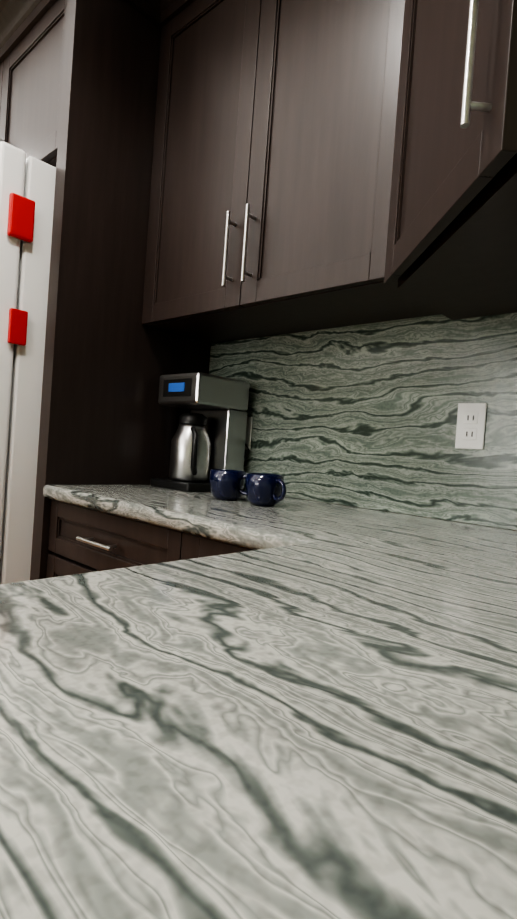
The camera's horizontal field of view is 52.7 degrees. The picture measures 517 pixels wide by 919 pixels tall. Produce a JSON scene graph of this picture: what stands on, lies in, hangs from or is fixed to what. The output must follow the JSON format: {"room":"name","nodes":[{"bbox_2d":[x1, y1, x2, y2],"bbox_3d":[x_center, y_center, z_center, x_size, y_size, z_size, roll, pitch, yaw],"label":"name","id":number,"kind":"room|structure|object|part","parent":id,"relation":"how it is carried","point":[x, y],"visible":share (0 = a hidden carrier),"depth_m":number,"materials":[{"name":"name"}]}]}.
{"room":"kitchen","nodes":[
{"label":"kitchen","id":0,"kind":"room"},
{"bbox_2d":[0,484,516,918],"bbox_3d":[-0.123,0.139,0.894,1.598,0.040,1.483,5,1,43],"label":"countertop","id":1,"kind":"structure","parent":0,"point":[297,707],"depth_m":0.29,"materials":[{"name":"white stone"}]},
{"bbox_2d":[150,372,249,491],"bbox_3d":[-0.185,-0.087,1.758,0.211,0.370,0.264,5,1,43],"label":"coffee maker","id":2,"kind":"object","parent":1,"relation":"on","point":[210,433],"visible":0.88,"depth_m":1.69,"materials":[{"name":"silver plastic"}]},
{"bbox_2d":[209,469,246,499],"bbox_3d":[-0.075,0.072,1.442,0.135,0.080,0.100,5,1,43],"label":"mug","id":3,"kind":"object","parent":1,"relation":"on","point":[226,484],"visible":0.79,"depth_m":1.42,"materials":[{"name":"blue ceramic"}]},
{"bbox_2d":[245,473,285,505],"bbox_3d":[0.028,0.080,1.361,0.138,0.080,0.100,5,1,43],"label":"mug","id":4,"kind":"object","parent":1,"relation":"on","point":[262,489],"visible":1,"depth_m":1.33,"materials":[{"name":"blue ceramic"}]},
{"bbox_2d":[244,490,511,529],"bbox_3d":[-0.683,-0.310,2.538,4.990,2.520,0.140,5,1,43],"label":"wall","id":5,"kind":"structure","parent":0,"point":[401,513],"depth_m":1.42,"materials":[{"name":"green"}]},
{"bbox_2d":[0,0,139,271],"bbox_3d":[-0.756,-1.219,2.145,1.080,0.504,0.598,5,1,43],"label":"upper cabinet","id":6,"kind":"object","parent":5,"relation":"attached to","point":[68,72],"depth_m":1.60,"materials":[{"name":"black wood"}]},
{"bbox_2d":[245,417,252,449],"bbox_3d":[-0.051,-0.092,1.818,0.070,0.114,0.007,5,1,43],"label":"outlet","id":7,"kind":"object","parent":5,"relation":"attached to","point":[249,419],"depth_m":1.80,"materials":[{"name":"white"}]},
{"bbox_2d":[120,0,411,347],"bbox_3d":[0.090,-0.904,1.494,0.963,0.989,0.385,5,1,43],"label":"upper cabinet","id":8,"kind":"object","parent":5,"relation":"attached to","point":[190,276],"depth_m":1.58,"materials":[{"name":"black wood"}]},
{"bbox_2d":[240,0,516,331],"bbox_3d":[0.533,-0.852,0.874,0.737,1.009,0.693,5,1,43],"label":"upper cabinet","id":9,"kind":"object","parent":5,"relation":"attached to","point":[300,218],"depth_m":1.14,"materials":[{"name":"black wood"}]},
{"bbox_3d":[-1.066,-1.532,2.112,4.845,0.118,0.432,5,1,43],"label":"crown","id":10,"kind":"part","parent":9,"relation":"part of","materials":[{"name":"brown wood"}]},
{"bbox_2d":[455,403,486,449],"bbox_3d":[0.523,-0.082,1.288,0.070,0.114,0.007,5,1,43],"label":"outlet","id":11,"kind":"object","parent":5,"relation":"attached to","point":[471,424],"depth_m":1.29,"materials":[{"name":"white plastic"}]},
{"bbox_3d":[-4.069,0.788,1.639,8.590,0.120,8.890,5,1,43],"label":"floor","id":12,"kind":"structure","parent":0,"visible":0},
{"bbox_2d":[0,141,55,583],"bbox_3d":[-0.905,0.013,2.037,0.985,1.859,0.815,5,1,43],"label":"refrigerator","id":13,"kind":"object","parent":12,"relation":"on","point":[27,189],"visible":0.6,"depth_m":1.54,"materials":[{"name":"white metal"}]},
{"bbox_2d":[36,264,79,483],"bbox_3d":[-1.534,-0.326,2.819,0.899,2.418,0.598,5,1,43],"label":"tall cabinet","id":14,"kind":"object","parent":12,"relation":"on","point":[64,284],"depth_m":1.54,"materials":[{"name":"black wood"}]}
]}

